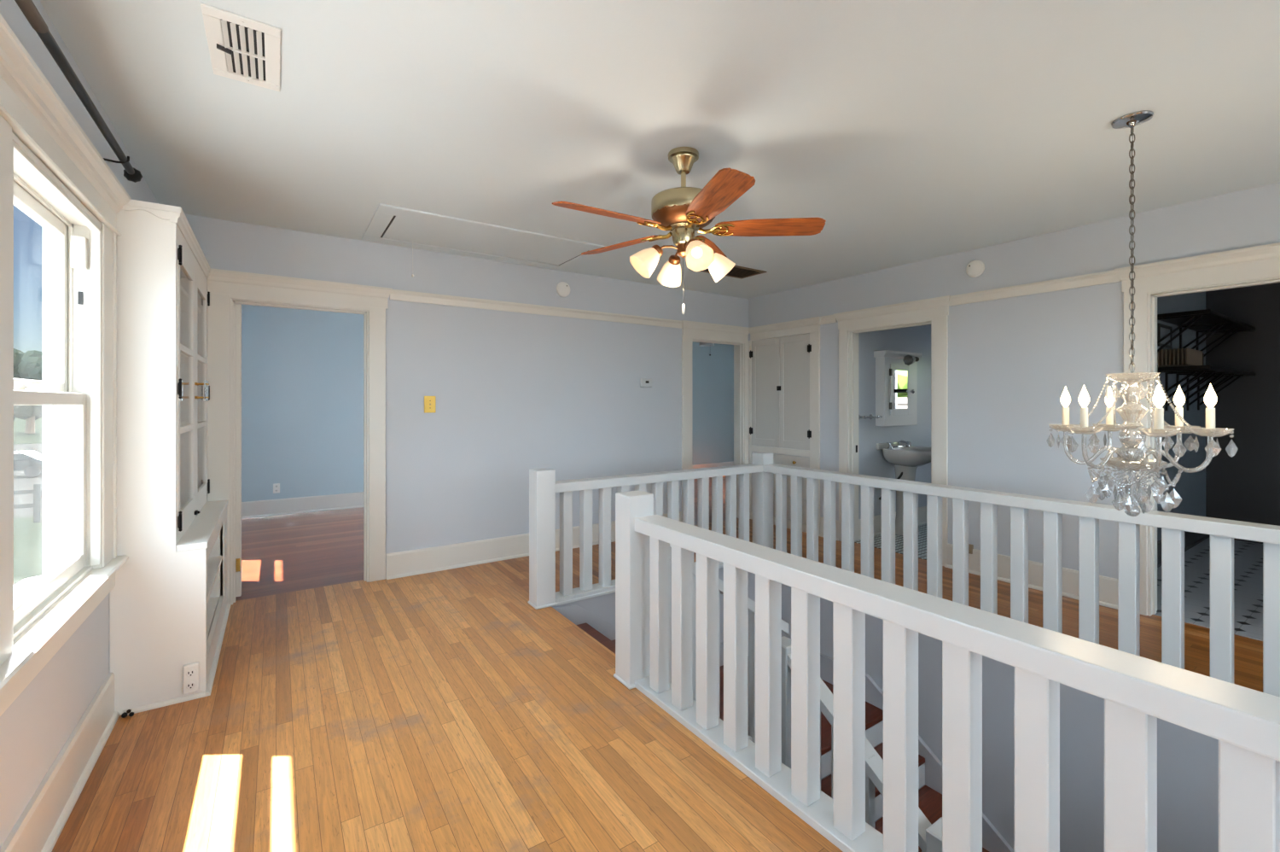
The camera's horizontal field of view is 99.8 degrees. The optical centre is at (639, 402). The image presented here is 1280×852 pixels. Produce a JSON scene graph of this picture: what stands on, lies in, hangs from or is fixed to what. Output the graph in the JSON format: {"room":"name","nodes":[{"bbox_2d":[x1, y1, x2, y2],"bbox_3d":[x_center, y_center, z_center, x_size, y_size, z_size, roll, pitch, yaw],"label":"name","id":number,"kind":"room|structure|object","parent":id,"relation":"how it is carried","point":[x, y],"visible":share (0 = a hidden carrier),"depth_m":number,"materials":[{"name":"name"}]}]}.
{"room":"upstairs landing","nodes":[
{"label":"upstairs landing","id":0,"kind":"room"},
{"bbox_2d":[0,0,158,848],"bbox_3d":[-2.055,1.565,1.858,0.145,5.550,10.460,0,0,-34],"label":"wall","id":1,"kind":"structure","parent":0,"point":[36,726],"depth_m":1.73,"materials":[{"name":"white paint"}]},
{"bbox_2d":[0,672,119,851],"bbox_3d":[-0.689,1.245,-0.004,0.034,0.190,5.565,0,0,-34],"label":"baseboard","id":2,"kind":"structure","parent":1,"relation":"attached to","point":[39,826],"depth_m":1.76,"materials":[{"name":"beige paint"}]},
{"bbox_2d":[0,13,131,715],"bbox_3d":[-1.641,-0.051,1.259,0.270,1.671,2.404,0,0,-34],"label":"window","id":3,"kind":"structure","parent":1,"relation":"in","point":[69,392],"depth_m":1.99,"materials":[{"name":"beige paint"}]},
{"bbox_2d":[14,0,142,182],"bbox_3d":[-1.484,-0.965,1.240,0.113,0.110,2.617,0,0,-34],"label":"curtain rod","id":4,"kind":"object","parent":1,"relation":"attached to","point":[28,8],"visible":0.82,"depth_m":1.62,"materials":[{"name":"black metal"}]},
{"bbox_2d":[180,214,748,553],"bbox_3d":[0.558,0.065,5.881,8.690,2.550,0.140,0,0,-34],"label":"wall","id":5,"kind":"structure","parent":0,"point":[516,393],"depth_m":4.57,"materials":[{"name":"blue paint"}]},
{"bbox_2d":[206,267,392,604],"bbox_3d":[-2.409,0.235,3.861,1.132,2.210,0.215,0,0,-34],"label":"door frame","id":6,"kind":"structure","parent":5,"relation":"in","point":[229,290],"depth_m":3.70,"materials":[{"name":"beige paint"}]},
{"bbox_2d":[424,395,436,413],"bbox_3d":[-1.669,0.011,4.280,0.088,0.134,0.018,0,0,-34],"label":"light switch","id":7,"kind":"object","parent":5,"relation":"attached to","point":[429,401],"visible":1,"depth_m":4.28,"materials":[{"name":"gold metal"}]},
{"bbox_2d":[385,511,681,579],"bbox_3d":[-0.742,1.245,4.897,2.865,0.190,0.034,0,0,-34],"label":"baseboard","id":8,"kind":"structure","parent":5,"relation":"attached to","point":[404,563],"depth_m":4.42,"materials":[{"name":"beige paint"}]},
{"bbox_2d":[389,289,682,328],"bbox_3d":[-0.731,-0.828,4.904,2.840,0.076,0.036,0,0,-34],"label":"rail","id":9,"kind":"object","parent":5,"relation":"attached to","point":[396,294],"visible":0.96,"depth_m":4.71,"materials":[{"name":"beige paint"}]},
{"bbox_2d":[556,281,570,296],"bbox_3d":[-0.697,-1.040,4.925,0.140,0.140,0.039,0,0,-34],"label":"smoke detector","id":10,"kind":"object","parent":5,"relation":"attached to","point":[562,288],"visible":1,"depth_m":4.91,"materials":[{"name":"white plastic"}]},
{"bbox_2d":[640,378,651,387],"bbox_3d":[0.064,-0.203,5.446,0.135,0.091,0.028,0,0,-34],"label":"thermostat","id":11,"kind":"object","parent":5,"relation":"attached to","point":[644,382],"visible":1,"depth_m":5.43,"materials":[{"name":"grey plastic"}]},
{"bbox_2d":[680,320,749,522],"bbox_3d":[0.817,0.235,6.029,1.011,2.210,0.195,0,0,-34],"label":"door frame","id":12,"kind":"structure","parent":5,"relation":"in","point":[692,331],"depth_m":6.08,"materials":[{"name":"beige paint"}]},
{"bbox_2d":[241,304,733,501],"bbox_3d":[-1.277,0.065,8.596,8.690,2.550,0.165,0,0,-34],"label":"wall","id":13,"kind":"structure","parent":0,"point":[302,370],"depth_m":6.66,"materials":[{"name":"blue paint"}]},
{"bbox_2d":[273,482,279,493],"bbox_3d":[-4.344,1.020,6.436,0.070,0.115,0.011,0,0,-34],"label":"electrical outlet","id":14,"kind":"object","parent":13,"relation":"attached to","point":[276,485],"visible":1,"depth_m":6.43,"materials":[{"name":"white plastic"}]},
{"bbox_2d":[241,491,363,518],"bbox_3d":[-3.343,1.245,7.098,3.590,0.190,0.034,0,0,-34],"label":"baseboard","id":15,"kind":"structure","parent":13,"relation":"attached to","point":[321,503],"depth_m":6.56,"materials":[{"name":"beige paint"}]},
{"bbox_2d":[692,460,733,468],"bbox_3d":[0.282,1.245,9.530,4.860,0.190,0.034,0,0,-34],"label":"baseboard","id":16,"kind":"structure","parent":13,"relation":"attached to","point":[724,463],"depth_m":10.29,"materials":[{"name":"beige paint"}]},
{"bbox_2d":[551,567,755,642],"bbox_3d":[0.274,2.796,4.239,2.200,2.888,0.122,0,0,-34],"label":"wall","id":17,"kind":"structure","parent":0,"point":[603,606],"depth_m":3.84,"materials":[{"name":"paint"}]},
{"bbox_2d":[51,475,1262,851],"bbox_3d":[1.599,1.458,4.340,8.690,0.244,10.200,0,0,-34],"label":"floor","id":18,"kind":"structure","parent":0,"point":[443,710],"depth_m":2.22,"materials":[{"name":"brown wood"}]},
{"bbox_2d":[121,709,133,717],"bbox_3d":[-2.186,1.325,2.298,0.043,0.031,0.024,0,0,-34],"label":"pipe stub","id":19,"kind":"object","parent":18,"relation":"on","point":[124,714],"visible":1,"depth_m":2.29,"materials":[{"name":"black metal"}]},
{"bbox_2d":[109,199,230,715],"bbox_3d":[-2.485,0.232,2.929,0.339,2.216,1.342,0,0,-34],"label":"built-in cabinet","id":20,"kind":"object","parent":18,"relation":"on","point":[169,608],"visible":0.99,"depth_m":2.38,"materials":[{"name":"paint"}]},
{"bbox_2d":[182,661,199,693],"bbox_3d":[-2.027,1.242,2.431,0.056,0.125,0.031,0,0,-34],"label":"electrical outlet","id":21,"kind":"object","parent":20,"relation":"attached to","point":[191,671],"visible":1,"depth_m":2.42,"materials":[{"name":"white plastic"}]},
{"bbox_2d":[527,463,763,609],"bbox_3d":[0.169,0.897,4.145,2.137,0.910,0.160,0,0,-34],"label":"stair railing","id":22,"kind":"object","parent":18,"relation":"on","point":[544,485],"visible":0.66,"depth_m":3.79,"materials":[{"name":"white paint"}]},
{"bbox_2d":[553,604,1014,851],"bbox_3d":[1.196,2.678,2.738,2.049,2.635,3.398,0,0,-34],"label":"staircase","id":23,"kind":"structure","parent":18,"relation":"attached to","point":[929,766],"depth_m":3.52,"materials":[{"name":"white paint"}]},
{"bbox_2d":[669,546,942,851],"bbox_3d":[0.750,1.823,2.562,1.068,2.354,1.075,0,0,-34],"label":"banister","id":24,"kind":"object","parent":23,"relation":"on","point":[929,834],"visible":0.17,"depth_m":2.92,"materials":[{"name":"white paint"}]},
{"bbox_2d":[876,439,930,535],"bbox_3d":[2.785,0.862,5.451,0.660,0.957,0.484,0,0,-34],"label":"sink","id":25,"kind":"object","parent":18,"relation":"on","point":[905,458],"visible":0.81,"depth_m":5.46,"materials":[{"name":"grey ceramic"}]},
{"bbox_2d":[882,446,930,466],"bbox_3d":[2.787,0.551,5.449,0.660,0.178,0.480,0,0,-34],"label":"basin","id":26,"kind":"object","parent":25,"relation":"in","point":[897,456],"depth_m":5.31,"materials":[{"name":"grey ceramic"}]},
{"bbox_2d":[613,489,1279,851],"bbox_3d":[0.691,0.889,1.570,0.174,0.902,2.684,0,0,-34],"label":"stair railing","id":27,"kind":"object","parent":18,"relation":"on","point":[1137,690],"visible":1,"depth_m":1.51,"materials":[{"name":"white paint"}]},
{"bbox_2d":[752,451,1279,697],"bbox_3d":[2.134,0.897,3.263,0.146,0.910,3.858,0,0,-34],"label":"stair railing","id":28,"kind":"object","parent":18,"relation":"on","point":[1222,532],"visible":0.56,"depth_m":3.02,"materials":[{"name":"white paint"}]},
{"bbox_2d":[39,0,1279,298],"bbox_3d":[1.545,-1.240,4.291,8.835,0.060,10.460,0,0,-34],"label":"ceiling","id":29,"kind":"structure","parent":0,"point":[917,130],"depth_m":2.24,"materials":[{"name":"paint"}]},
{"bbox_2d":[200,2,280,91],"bbox_3d":[-1.360,-1.199,1.855,0.203,0.022,0.416,0,0,-34],"label":"ceiling vent","id":30,"kind":"object","parent":29,"relation":"in","point":[242,49],"visible":1,"depth_m":1.82,"materials":[{"name":"white plastic"}]},
{"bbox_2d":[361,203,605,277],"bbox_3d":[-1.155,-1.074,4.053,1.585,0.272,0.840,0,0,-34],"label":"attic hatch","id":31,"kind":"object","parent":29,"relation":"attached to","point":[389,224],"visible":0.9,"depth_m":3.96,"materials":[{"name":"paint"}]},
{"bbox_2d":[552,146,826,314],"bbox_3d":[0.170,-0.821,2.596,1.246,0.778,1.294,0,0,-34],"label":"ceiling fan","id":32,"kind":"object","parent":29,"relation":"hanging from","point":[682,211],"visible":1,"depth_m":2.54,"materials":[{"name":"brown wood"}]},
{"bbox_2d":[651,244,663,256],"bbox_3d":[0.081,-0.728,2.582,0.058,0.058,0.061,0,0,-34],"label":"socket","id":33,"kind":"object","parent":32,"relation":"attached to","point":[657,251],"depth_m":2.55,"materials":[{"name":"gold metal"}]},
{"bbox_2d":[668,254,680,265],"bbox_3d":[0.176,-0.728,2.747,0.061,0.058,0.058,0,0,-34],"label":"socket","id":34,"kind":"object","parent":32,"relation":"attached to","point":[673,259],"depth_m":2.73,"materials":[{"name":"gold metal"}]},
{"bbox_2d":[686,238,698,245],"bbox_3d":[0.245,-0.728,2.487,0.061,0.058,0.058,0,0,-34],"label":"socket","id":35,"kind":"object","parent":32,"relation":"attached to","point":[693,239],"depth_m":2.47,"materials":[{"name":"white glass"}]},
{"bbox_2d":[698,342,714,354],"bbox_3d":[0.895,-0.924,7.235,0.204,0.572,0.224,0,0,17],"label":"ceiling light","id":36,"kind":"object","parent":29,"relation":"hanging from","point":[701,344],"visible":0.2,"depth_m":7.20,"materials":[{"name":"black metal"}]},
{"bbox_2d":[688,265,767,279],"bbox_3d":[0.803,-1.204,4.902,0.660,0.012,0.325,0,0,-34],"label":"ceiling vent","id":37,"kind":"object","parent":29,"relation":"in","point":[737,271],"visible":0.51,"depth_m":4.96,"materials":[{"name":"brown metal"}]},
{"bbox_2d":[1046,110,1238,516],"bbox_3d":[2.096,-0.363,2.291,0.527,1.694,0.596,0,0,-34],"label":"chandelier","id":38,"kind":"object","parent":29,"relation":"hanging from","point":[1132,458],"visible":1,"depth_m":2.26,"materials":[{"name":"glass"}]},
{"bbox_2d":[858,324,930,518],"bbox_3d":[3.099,0.065,6.041,2.500,2.550,0.140,0,0,-34],"label":"wall","id":39,"kind":"structure","parent":0,"point":[872,462],"depth_m":5.59,"materials":[{"name":"paint"}]},
{"bbox_2d":[858,413,882,419],"bbox_3d":[2.283,0.140,5.357,0.318,0.056,0.080,0,0,-34],"label":"towel bar","id":40,"kind":"object","parent":39,"relation":"attached to","point":[870,416],"visible":0.88,"depth_m":5.32,"materials":[{"name":"silver metal"}]},
{"bbox_2d":[858,505,926,539],"bbox_3d":[3.065,1.245,5.913,2.300,0.190,0.034,0,0,-34],"label":"baseboard","id":41,"kind":"structure","parent":39,"relation":"attached to","point":[922,510],"depth_m":5.50,"materials":[{"name":"beige paint"}]},
{"bbox_2d":[876,442,911,449],"bbox_3d":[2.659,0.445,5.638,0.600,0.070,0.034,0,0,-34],"label":"faucet","id":42,"kind":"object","parent":39,"relation":"attached to","point":[879,445],"depth_m":5.52,"materials":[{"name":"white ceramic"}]},
{"bbox_2d":[873,349,922,425],"bbox_3d":[2.690,-0.145,5.592,0.660,0.760,0.147,0,0,-34],"label":"medicine cabinet","id":43,"kind":"object","parent":39,"relation":"attached to","point":[896,381],"visible":0.92,"depth_m":5.50,"materials":[{"name":"white paint"}]},
{"bbox_2d":[893,369,907,408],"bbox_3d":[2.685,-0.138,5.550,0.265,0.395,0.004,0,0,-34],"label":"mirror","id":44,"kind":"object","parent":43,"relation":"attached to","point":[900,376],"depth_m":5.55,"materials":[{"name":"clear mirror"}]},
{"bbox_2d":[903,354,919,365],"bbox_3d":[2.769,-0.435,5.514,0.118,0.109,0.174,0,0,44],"label":"vanity light","id":45,"kind":"object","parent":43,"relation":"attached to","point":[908,359],"visible":1,"depth_m":5.50,"materials":[{"name":"black metal"}]},
{"bbox_2d":[781,583,1218,851],"bbox_3d":[2.245,2.796,3.146,0.157,2.888,3.900,0,0,-34],"label":"wall","id":46,"kind":"structure","parent":0,"point":[1188,759],"depth_m":2.89,"materials":[{"name":"paint"}]},
{"bbox_2d":[748,181,1279,578],"bbox_3d":[3.251,0.065,3.458,0.140,2.550,6.890,0,0,-34],"label":"wall","id":47,"kind":"structure","parent":0,"point":[1012,360],"depth_m":3.93,"materials":[{"name":"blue paint"}]},
{"bbox_2d":[748,316,820,535],"bbox_3d":[1.536,0.237,5.824,0.053,2.206,1.004,0,0,-34],"label":"linen cabinet","id":48,"kind":"object","parent":47,"relation":"attached to","point":[784,370],"visible":0.62,"depth_m":5.79,"materials":[{"name":"beige paint"}]},
{"bbox_2d":[819,314,837,324],"bbox_3d":[1.865,-0.828,5.352,0.036,0.076,0.190,0,0,-34],"label":"rail","id":49,"kind":"object","parent":47,"relation":"attached to","point":[829,318],"visible":0.96,"depth_m":5.34,"materials":[{"name":"beige paint"}]},
{"bbox_2d":[818,516,838,540],"bbox_3d":[1.876,1.245,5.338,0.034,0.190,0.225,0,0,-34],"label":"baseboard","id":50,"kind":"structure","parent":47,"relation":"attached to","point":[821,533],"depth_m":5.40,"materials":[{"name":"beige paint"}]},
{"bbox_2d":[833,295,951,565],"bbox_3d":[2.276,0.235,4.860,0.195,2.210,1.091,0,0,-34],"label":"door frame","id":51,"kind":"structure","parent":47,"relation":"in","point":[934,311],"depth_m":4.80,"materials":[{"name":"beige paint"}]},
{"bbox_2d":[968,543,973,553],"bbox_3d":[2.592,1.154,4.286,0.026,0.072,0.110,0,0,-34],"label":"electrical outlet","id":52,"kind":"object","parent":47,"relation":"attached to","point":[970,546],"visible":0.33,"depth_m":4.24,"materials":[{"name":"brown plastic"}]},
{"bbox_2d":[965,259,984,277],"bbox_3d":[2.625,-1.055,4.224,0.039,0.136,0.136,0,0,-34],"label":"smoke detector","id":53,"kind":"object","parent":47,"relation":"attached to","point":[975,268],"visible":1,"depth_m":4.21,"materials":[{"name":"white plastic"}]},
{"bbox_2d":[944,543,1117,609],"bbox_3d":[2.815,1.245,3.948,0.034,0.190,1.110,0,0,-34],"label":"baseboard","id":54,"kind":"structure","parent":47,"relation":"attached to","point":[1108,585],"depth_m":3.86,"materials":[{"name":"beige paint"}]},
{"bbox_2d":[948,269,1121,306],"bbox_3d":[2.823,-0.828,3.935,0.036,0.076,1.090,0,0,-34],"label":"rail","id":55,"kind":"object","parent":47,"relation":"attached to","point":[1108,276],"visible":0.96,"depth_m":3.87,"materials":[{"name":"beige paint"}]},
{"bbox_2d":[1114,242,1279,616],"bbox_3d":[3.472,0.235,3.091,0.195,2.210,1.107,0,0,-34],"label":"door frame","id":56,"kind":"structure","parent":47,"relation":"in","point":[1258,264],"depth_m":3.39,"materials":[{"name":"beige paint"}]},
{"bbox_2d":[1157,291,1205,541],"bbox_3d":[4.557,0.065,4.688,3.400,2.550,0.065,0,0,-34],"label":"wall","id":57,"kind":"structure","parent":0,"point":[1190,486],"depth_m":5.03,"materials":[{"name":"paint"}]},
{"bbox_2d":[1157,323,1172,349],"bbox_3d":[4.455,-0.565,4.570,0.380,0.190,0.014,0,0,-34],"label":"wall picture","id":58,"kind":"object","parent":57,"relation":"attached to","point":[1162,329],"visible":0.9,"depth_m":4.55,"materials":[{"name":"black"}]},
{"bbox_2d":[1157,530,1210,567],"bbox_3d":[4.439,1.245,4.548,3.050,0.190,0.034,0,0,-34],"label":"baseboard","id":59,"kind":"structure","parent":57,"relation":"attached to","point":[1191,538],"depth_m":4.98,"materials":[{"name":"grey paint"}]},
{"bbox_2d":[1157,308,1255,356],"bbox_3d":[5.032,-0.540,4.769,1.818,0.360,0.328,0,0,-34],"label":"wall shelf","id":60,"kind":"object","parent":57,"relation":"attached to","point":[1207,321],"visible":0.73,"depth_m":4.62,"materials":[{"name":"black metal"}]},
{"bbox_2d":[1157,365,1255,411],"bbox_3d":[5.032,-0.110,4.769,1.818,0.360,0.328,0,0,-34],"label":"wall shelf","id":61,"kind":"object","parent":57,"relation":"attached to","point":[1207,372],"visible":0.87,"depth_m":4.59,"materials":[{"name":"black metal"}]},
{"bbox_2d":[1157,347,1204,366],"bbox_3d":[4.491,-0.363,4.472,0.550,0.143,0.182,0,0,-34],"label":"books","id":62,"kind":"object","parent":61,"relation":"on","point":[1184,357],"visible":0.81,"depth_m":4.35,"materials":[{"name":"brown"}]},
{"bbox_2d":[1157,353,1204,366],"bbox_3d":[4.491,-0.356,4.472,0.550,0.128,0.182,0,0,-34],"label":"tray","id":63,"kind":"object","parent":62,"relation":"on","point":[1163,359],"depth_m":4.35,"materials":[{"name":"brown"}]},
{"bbox_2d":[1205,282,1279,543],"bbox_3d":[6.791,0.065,3.926,0.150,2.550,3.700,0,0,-34],"label":"wall","id":64,"kind":"structure","parent":0,"point":[1243,486],"depth_m":5.19,"materials":[{"name":"grey paint"}]},
{"label":"outside","id":65,"kind":"structure","parent":0,"visible":0},
{"bbox_2d":[13,416,42,585],"bbox_3d":[-158.435,4.440,1.556,259.200,0.200,420.000,0,0,-34],"label":"lawn","id":66,"kind":"structure","parent":65,"point":[27,533],"depth_m":17.17,"materials":[{"name":"green plant"}]},
{"bbox_2d":[13,348,42,433],"bbox_3d":[-86.395,-1.692,76.802,13.439,12.095,12.897,0,0,-34],"label":"tree","id":67,"kind":"object","parent":66,"relation":"on","point":[28,364],"visible":0.32,"depth_m":73.41,"materials":[{"name":"green plant"}]},
{"bbox_2d":[13,482,42,522],"bbox_3d":[-23.238,3.640,18.760,14.500,1.400,0.150,0,0,-34],"label":"fence","id":68,"kind":"object","parent":66,"relation":"on","point":[37,491],"visible":0.27,"depth_m":19.56,"materials":[{"name":"grey wood"}]},
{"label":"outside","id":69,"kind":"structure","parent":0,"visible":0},
{"bbox_2d":[13,442,42,517],"bbox_3d":[-139.958,4.460,-25.786,259.200,0.200,54.000,0,0,-34],"label":"street","id":70,"kind":"structure","parent":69,"point":[21,481],"depth_m":28.80,"materials":[{"name":"white"}]},
{"bbox_2d":[13,450,42,477],"bbox_3d":[-37.235,3.613,31.563,4.244,1.444,1.800,0,0,-34],"label":"parked car","id":71,"kind":"object","parent":70,"relation":"on","point":[31,462],"visible":0.64,"depth_m":31.54,"materials":[{"name":"white paint"}]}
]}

